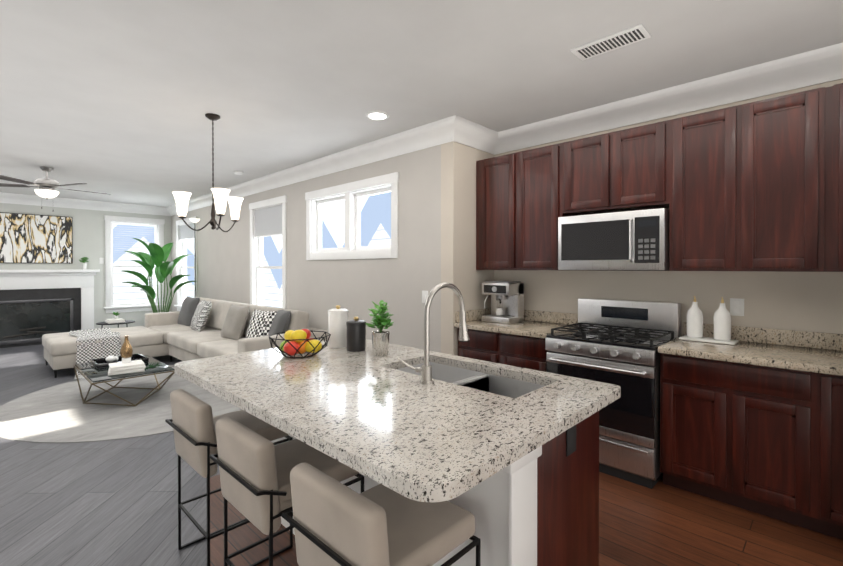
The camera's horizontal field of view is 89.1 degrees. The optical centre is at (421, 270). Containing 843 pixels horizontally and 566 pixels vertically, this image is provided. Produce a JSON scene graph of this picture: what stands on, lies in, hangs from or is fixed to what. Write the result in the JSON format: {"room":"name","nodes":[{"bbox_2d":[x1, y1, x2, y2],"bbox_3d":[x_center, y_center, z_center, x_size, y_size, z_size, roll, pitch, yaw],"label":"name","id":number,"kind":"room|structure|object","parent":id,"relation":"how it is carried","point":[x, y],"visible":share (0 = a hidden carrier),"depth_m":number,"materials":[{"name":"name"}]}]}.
{"room":"kitchen","nodes":[
{"label":"kitchen","id":0,"kind":"room"},
{"bbox_2d":[0,203,170,328],"bbox_3d":[-7.524,0.006,7.636,0.150,2.740,5.450,0,1,44],"label":"wall","id":1,"kind":"structure","parent":0,"point":[89,234],"depth_m":8.54,"materials":[{"name":"paint"}]},
{"bbox_2d":[0,212,72,263],"bbox_3d":[-7.126,-0.576,7.909,0.034,0.900,1.060,0,1,44],"label":"framed artwork","id":2,"kind":"object","parent":1,"relation":"attached to","point":[29,238],"visible":0.94,"depth_m":7.89,"materials":[{"name":"fabric"}]},
{"bbox_2d":[0,192,163,214],"bbox_3d":[-7.419,-1.278,7.533,0.135,0.170,5.160,0,1,44],"label":"crown molding","id":3,"kind":"structure","parent":1,"relation":"attached to","point":[23,199],"depth_m":8.31,"materials":[{"name":"white wood"}]},
{"bbox_2d":[99,258,103,263],"bbox_3d":[-6.453,-0.190,8.630,0.006,0.120,0.070,0,1,44],"label":"switch plate","id":4,"kind":"object","parent":1,"relation":"attached to","point":[101,260],"depth_m":8.63,"materials":[{"name":"white plastic"}]},
{"bbox_2d":[104,215,164,312],"bbox_3d":[-6.076,-0.118,9.087,0.220,1.990,1.110,0,1,44],"label":"window","id":5,"kind":"structure","parent":1,"relation":"in","point":[110,307],"depth_m":8.90,"materials":[{"name":"white wood"}]},
{"bbox_2d":[171,145,440,352],"bbox_3d":[-2.701,0.011,6.877,8.150,2.740,0.150,0,1,44],"label":"wall","id":6,"kind":"structure","parent":0,"point":[317,290],"depth_m":4.91,"materials":[{"name":"paint"}]},
{"bbox_2d":[174,216,196,310],"bbox_3d":[-4.814,-0.092,8.864,1.230,1.940,0.220,0,1,44],"label":"window","id":7,"kind":"structure","parent":6,"relation":"in","point":[184,233],"depth_m":9.17,"materials":[{"name":"white wood"}]},
{"bbox_2d":[249,195,286,308],"bbox_3d":[-2.261,-0.076,6.403,1.180,1.940,0.220,0,1,44],"label":"window","id":8,"kind":"structure","parent":6,"relation":"in","point":[269,219],"depth_m":6.50,"materials":[{"name":"white wood"}]},
{"bbox_2d":[164,115,467,215],"bbox_3d":[-2.643,-1.273,6.615,8.285,0.170,0.135,0,1,44],"label":"crown molding","id":9,"kind":"structure","parent":6,"relation":"attached to","point":[454,128],"depth_m":4.75,"materials":[{"name":"white wood"}]},
{"bbox_2d":[305,172,398,259],"bbox_3d":[-0.821,-0.568,5.042,1.770,0.880,0.178,0,1,44],"label":"window","id":10,"kind":"structure","parent":6,"relation":"in","point":[347,192],"depth_m":4.99,"materials":[{"name":"white wood"}]},
{"bbox_2d":[422,291,427,302],"bbox_3d":[0.033,0.258,4.132,0.080,0.120,0.010,0,1,44],"label":"switch plate","id":11,"kind":"object","parent":6,"relation":"attached to","point":[424,293],"depth_m":4.13,"materials":[{"name":"white plastic"}]},
{"bbox_2d":[0,344,842,565],"bbox_3d":[-2.728,1.432,3.579,12.700,0.060,6.250,0,1,44],"label":"floor","id":12,"kind":"structure","parent":0,"point":[107,503],"depth_m":2.43,"materials":[{"name":"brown wood"}]},
{"bbox_2d":[0,269,99,347],"bbox_3d":[-7.067,0.682,7.859,0.200,1.385,1.860,0,1,44],"label":"fireplace","id":13,"kind":"object","parent":12,"relation":"on","point":[36,306],"visible":0.79,"depth_m":7.94,"materials":[{"name":"stone"}]},
{"bbox_2d":[79,257,88,268],"bbox_3d":[-6.580,-0.137,8.351,0.153,0.244,0.159,0,1,44],"label":"mantel plant","id":14,"kind":"object","parent":13,"relation":"on","point":[84,264],"visible":1,"depth_m":8.33,"materials":[{"name":"green plant"}]},
{"bbox_2d":[96,320,134,328],"bbox_3d":[-5.169,1.129,7.241,0.540,0.500,0.540,0,1,44],"label":"side table","id":15,"kind":"object","parent":12,"relation":"on","point":[126,322],"visible":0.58,"depth_m":7.13,"materials":[{"name":"black metal"}]},
{"bbox_2d":[105,318,124,323],"bbox_3d":[-5.161,0.851,7.211,0.290,0.054,0.230,0,1,44],"label":"books","id":16,"kind":"object","parent":15,"relation":"on","point":[113,320],"visible":1,"depth_m":7.14,"materials":[{"name":"paper"}]},
{"bbox_2d":[113,312,119,318],"bbox_3d":[-5.151,0.761,7.227,0.122,0.123,0.106,0,1,44],"label":"potted plant","id":17,"kind":"object","parent":16,"relation":"on","point":[116,314],"visible":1,"depth_m":7.21,"materials":[{"name":"plant"}]},
{"bbox_2d":[0,365,241,442],"bbox_3d":[-2.962,1.390,4.922,2.900,0.005,2.900,0,1,44],"label":"rug","id":18,"kind":"object","parent":12,"relation":"on","point":[61,413],"visible":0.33,"depth_m":4.21,"materials":[{"name":"fabric"}]},
{"bbox_2d":[73,355,173,405],"bbox_3d":[-3.276,1.222,4.710,1.091,0.328,0.731,0,1,44],"label":"coffee table","id":19,"kind":"object","parent":18,"relation":"on","point":[90,371],"visible":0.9,"depth_m":4.49,"materials":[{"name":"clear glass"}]},
{"bbox_2d":[90,353,148,368],"bbox_3d":[-3.442,1.032,4.882,0.400,0.045,0.480,0,1,44],"label":"tray","id":20,"kind":"object","parent":19,"relation":"on","point":[98,363],"visible":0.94,"depth_m":4.89,"materials":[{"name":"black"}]},
{"bbox_2d":[105,355,118,361],"bbox_3d":[-3.510,1.003,4.859,0.106,0.078,0.127,0,1,44],"label":"decoration","id":21,"kind":"object","parent":20,"relation":"on","point":[111,358],"visible":0.98,"depth_m":4.82,"materials":[{"name":"white ceramic"}]},
{"bbox_2d":[108,336,145,375],"bbox_3d":[-3.088,0.877,4.487,0.318,0.360,0.278,0,0,-35],"label":"books","id":22,"kind":"object","parent":19,"relation":"on","point":[126,365],"visible":1,"depth_m":4.46,"materials":[{"name":"paper"}]},
{"bbox_2d":[42,296,327,378],"bbox_3d":[-3.312,0.922,5.708,3.840,0.918,2.330,0,1,44],"label":"sofa","id":23,"kind":"object","parent":18,"relation":"on","point":[196,328],"visible":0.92,"depth_m":5.82,"materials":[{"name":"fabric"}]},
{"bbox_2d":[122,238,197,312],"bbox_3d":[-4.810,0.398,7.849,1.246,1.954,1.250,0,1,44],"label":"plant","id":24,"kind":"object","parent":12,"relation":"on","point":[158,256],"visible":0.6,"depth_m":7.75,"materials":[{"name":"green plant"}]},
{"bbox_2d":[190,218,199,296],"bbox_3d":[-4.243,0.206,8.024,0.250,2.335,0.250,0,1,44],"label":"floor lamp","id":25,"kind":"object","parent":12,"relation":"on","point":[194,220],"visible":0.52,"depth_m":8.02,"materials":[{"name":"black metal"}]},
{"bbox_2d":[165,389,292,565],"bbox_3d":[-0.960,1.001,2.147,0.423,0.816,0.464,0,1,44],"label":"stool","id":26,"kind":"object","parent":12,"relation":"on","point":[194,421],"visible":0.6,"depth_m":1.99,"materials":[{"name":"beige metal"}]},
{"bbox_2d":[209,417,363,565],"bbox_3d":[-0.542,1.003,1.745,0.423,0.816,0.464,0,1,44],"label":"stool","id":27,"kind":"object","parent":12,"relation":"on","point":[255,468],"visible":0.73,"depth_m":1.58,"materials":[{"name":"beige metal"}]},
{"bbox_2d":[281,463,480,565],"bbox_3d":[-0.117,1.006,1.335,0.423,0.816,0.464,0,1,44],"label":"stool","id":28,"kind":"object","parent":12,"relation":"on","point":[333,522],"visible":0.94,"depth_m":1.23,"materials":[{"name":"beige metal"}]},
{"bbox_2d":[271,358,598,565],"bbox_3d":[-0.090,0.971,2.193,1.750,0.880,0.770,0,1,44],"label":"kitchen island","id":29,"kind":"object","parent":12,"relation":"on","point":[543,510],"depth_m":1.58,"materials":[{"name":"wood"}]},
{"bbox_2d":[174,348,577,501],"bbox_3d":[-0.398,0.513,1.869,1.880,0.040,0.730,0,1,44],"label":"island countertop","id":30,"kind":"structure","parent":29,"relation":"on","point":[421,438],"depth_m":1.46,"materials":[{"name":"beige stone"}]},
{"bbox_2d":[269,329,330,357],"bbox_3d":[-0.696,0.412,2.454,0.329,0.151,0.346,0,1,44],"label":"fruit bowl","id":31,"kind":"object","parent":30,"relation":"on","point":[295,342],"visible":1,"depth_m":2.41,"materials":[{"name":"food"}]},
{"bbox_2d":[321,339,620,421],"bbox_3d":[0.018,0.510,2.301,1.880,0.040,0.470,0,1,44],"label":"island countertop","id":32,"kind":"structure","parent":29,"relation":"on","point":[585,397],"depth_m":1.94,"materials":[{"name":"beige stone"}]},
{"bbox_2d":[328,305,347,347],"bbox_3d":[-0.531,0.354,2.725,0.128,0.264,0.128,0,1,44],"label":"canister","id":33,"kind":"object","parent":32,"relation":"on","point":[337,321],"visible":0.98,"depth_m":2.67,"materials":[{"name":"ceramic"}]},
{"bbox_2d":[346,317,365,351],"bbox_3d":[-0.398,0.385,2.611,0.119,0.204,0.119,0,1,44],"label":"canister","id":34,"kind":"object","parent":32,"relation":"on","point":[356,334],"visible":1,"depth_m":2.56,"materials":[{"name":"black metal"}]},
{"bbox_2d":[365,300,393,355],"bbox_3d":[-0.239,0.333,2.481,0.178,0.310,0.163,0,1,44],"label":"potted plant","id":35,"kind":"object","parent":32,"relation":"on","point":[380,337],"visible":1,"depth_m":2.45,"materials":[{"name":"green plant"}]},
{"bbox_2d":[456,327,493,361],"bbox_3d":[0.694,0.959,3.983,0.456,0.880,0.606,0,1,44],"label":"base cabinet","id":36,"kind":"object","parent":12,"relation":"on","point":[480,345],"depth_m":3.75,"materials":[{"name":"brown wood"}]},
{"bbox_2d":[494,335,546,371],"bbox_3d":[1.022,0.961,3.667,0.455,0.880,0.606,0,1,44],"label":"base cabinet","id":37,"kind":"object","parent":12,"relation":"on","point":[513,350],"depth_m":3.46,"materials":[{"name":"brown wood"}]},
{"bbox_2d":[454,319,576,338],"bbox_3d":[0.844,0.500,3.808,0.911,0.040,0.646,0,1,44],"label":"countertop","id":38,"kind":"structure","parent":37,"relation":"on","point":[532,330],"depth_m":3.65,"materials":[{"name":"beige stone"}]},
{"bbox_2d":[482,281,523,323],"bbox_3d":[0.738,0.291,3.984,0.300,0.375,0.325,0,1,44],"label":"coffee machine","id":39,"kind":"object","parent":38,"relation":"on","point":[507,302],"visible":1,"depth_m":3.94,"materials":[{"name":"silver metal"}]},
{"bbox_2d":[545,298,680,488],"bbox_3d":[1.411,0.824,3.187,0.750,1.160,0.696,0,1,44],"label":"range","id":40,"kind":"object","parent":12,"relation":"on","point":[617,342],"visible":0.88,"depth_m":2.92,"materials":[{"name":"silver metal"}]},
{"bbox_2d":[660,355,809,529],"bbox_3d":[2.007,0.967,2.718,0.740,0.880,0.606,0,1,44],"label":"base cabinet","id":41,"kind":"object","parent":12,"relation":"on","point":[751,420],"depth_m":2.48,"materials":[{"name":"brown wood"}]},
{"bbox_2d":[658,335,842,378],"bbox_3d":[2.061,0.508,2.635,0.930,0.040,0.646,0,1,44],"label":"countertop","id":42,"kind":"structure","parent":41,"relation":"on","point":[816,360],"depth_m":2.51,"materials":[{"name":"beige stone"}]},
{"bbox_2d":[810,375,842,539],"bbox_3d":[2.342,0.969,2.395,0.190,0.880,0.606,0,1,44],"label":"base cabinet","id":43,"kind":"object","parent":12,"relation":"on","point":[826,391],"depth_m":2.22,"materials":[{"name":"brown wood"}]},
{"bbox_2d":[0,0,842,206],"bbox_3d":[-2.728,-1.388,3.561,12.700,0.100,6.250,0,1,44],"label":"ceiling","id":44,"kind":"structure","parent":0,"point":[117,100],"depth_m":2.85,"materials":[{"name":"paint"}]},
{"bbox_2d":[0,166,110,211],"bbox_3d":[-4.925,-1.064,5.684,1.346,0.574,1.334,0,1,44],"label":"ceiling fan","id":45,"kind":"object","parent":44,"relation":"hanging from","point":[46,186],"visible":1,"depth_m":5.55,"materials":[{"name":"grey metal"}]},
{"bbox_2d":[172,113,243,231],"bbox_3d":[-1.762,-0.838,3.690,0.547,1.000,0.578,0,1,44],"label":"chandelier","id":46,"kind":"object","parent":44,"relation":"hanging from","point":[220,197],"visible":1,"depth_m":3.67,"materials":[{"name":"white glass"}]},
{"bbox_2d":[233,171,242,174],"bbox_3d":[-2.521,-1.337,5.896,0.130,0.032,0.130,0,1,44],"label":"smoke detector","id":47,"kind":"object","parent":44,"relation":"attached to","point":[238,172],"visible":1,"depth_m":5.86,"materials":[{"name":"white plastic"}]},
{"bbox_2d":[366,111,388,119],"bbox_3d":[-0.379,-1.332,3.693,0.200,0.014,0.200,0,1,44],"label":"recessed light","id":48,"kind":"object","parent":44,"relation":"in","point":[377,115],"visible":1,"depth_m":3.67,"materials":[{"name":"white plastic"}]},
{"bbox_2d":[570,24,650,60],"bbox_3d":[1.100,-1.323,2.504,0.400,0.016,0.170,0,1,44],"label":"ceiling vent","id":49,"kind":"object","parent":44,"relation":"in","point":[625,37],"visible":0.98,"depth_m":2.48,"materials":[{"name":"white metal"}]},
{"bbox_2d":[441,141,493,355],"bbox_3d":[0.513,0.028,4.231,0.150,2.740,0.800,0,1,44],"label":"wall","id":50,"kind":"structure","parent":0,"point":[463,275],"depth_m":3.97,"materials":[{"name":"paint"}]},
{"bbox_2d":[455,308,490,322],"bbox_3d":[0.523,0.428,4.115,0.022,0.100,0.604,0,1,44],"label":"backsplash","id":51,"kind":"structure","parent":50,"relation":"attached to","point":[477,313],"depth_m":4.08,"materials":[{"name":"beige stone"}]},
{"bbox_2d":[457,120,499,153],"bbox_3d":[0.511,-1.256,4.016,0.135,0.170,0.480,0,1,44],"label":"crown molding","id":52,"kind":"structure","parent":50,"relation":"attached to","point":[480,137],"depth_m":4.07,"materials":[{"name":"white wood"}]},
{"bbox_2d":[494,79,842,335],"bbox_3d":[2.376,0.036,2.887,4.400,2.740,0.150,0,1,44],"label":"wall","id":53,"kind":"structure","parent":0,"point":[806,301],"depth_m":3.07,"materials":[{"name":"paint"}]},
{"bbox_2d":[476,155,505,269],"bbox_3d":[0.814,-0.526,4.053,0.519,1.050,0.326,0,1,44],"label":"upper cabinet","id":54,"kind":"object","parent":53,"relation":"attached to","point":[490,172],"depth_m":4.00,"materials":[{"name":"brown wood"}]},
{"bbox_2d":[506,143,573,269],"bbox_3d":[1.077,-0.525,3.799,0.503,1.050,0.326,0,1,44],"label":"upper cabinet","id":55,"kind":"object","parent":53,"relation":"attached to","point":[533,176],"depth_m":3.69,"materials":[{"name":"brown wood"}]},
{"bbox_2d":[562,135,605,215],"bbox_3d":[1.426,-0.758,3.462,0.466,0.580,0.326,0,1,44],"label":"upper cabinet","id":56,"kind":"object","parent":53,"relation":"attached to","point":[579,156],"depth_m":3.41,"materials":[{"name":"brown wood"}]},
{"bbox_2d":[598,120,669,212],"bbox_3d":[1.656,-0.756,3.240,0.465,0.580,0.326,0,1,44],"label":"upper cabinet","id":57,"kind":"object","parent":53,"relation":"attached to","point":[634,163],"depth_m":3.13,"materials":[{"name":"brown wood"}]},
{"bbox_2d":[558,208,668,270],"bbox_3d":[1.501,-0.212,3.313,0.771,0.429,0.440,0,1,44],"label":"over-the-range microwave","id":58,"kind":"object","parent":57,"relation":"attached to","point":[637,240],"visible":1,"depth_m":3.14,"materials":[{"name":"silver metal"}]},
{"bbox_2d":[492,42,842,154],"bbox_3d":[2.223,-1.249,2.827,4.250,0.170,0.135,0,1,44],"label":"crown molding","id":59,"kind":"structure","parent":53,"relation":"attached to","point":[812,67],"depth_m":3.09,"materials":[{"name":"white wood"}]},
{"bbox_2d":[524,311,842,350],"bbox_3d":[1.673,0.433,3.442,2.611,0.100,0.022,0,1,44],"label":"backsplash","id":60,"kind":"structure","parent":53,"relation":"attached to","point":[832,341],"depth_m":2.85,"materials":[{"name":"beige stone"}]},
{"bbox_2d":[666,109,721,270],"bbox_3d":[1.991,-0.519,2.918,0.466,1.050,0.326,0,1,44],"label":"upper cabinet","id":61,"kind":"object","parent":53,"relation":"attached to","point":[695,209],"depth_m":2.86,"materials":[{"name":"brown wood"}]},
{"bbox_2d":[722,84,837,271],"bbox_3d":[2.234,-0.518,2.684,0.500,1.050,0.326,0,1,44],"label":"upper cabinet","id":62,"kind":"object","parent":53,"relation":"attached to","point":[780,154],"depth_m":2.55,"materials":[{"name":"brown wood"}]},
{"bbox_2d":[838,83,842,271],"bbox_3d":[2.568,-0.516,2.362,0.500,1.050,0.326,0,1,44],"label":"upper cabinet","id":63,"kind":"object","parent":53,"relation":"attached to","point":[840,86],"depth_m":2.37,"materials":[{"name":"brown wood"}]},
{"label":"outside","id":64,"kind":"structure","parent":0,"visible":0},
{"bbox_2d":[113,192,390,307],"bbox_3d":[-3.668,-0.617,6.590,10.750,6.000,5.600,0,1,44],"label":"window glass","id":65,"kind":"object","parent":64,"point":[375,220],"depth_m":10.24,"materials":[{"name":"white"}]}
]}

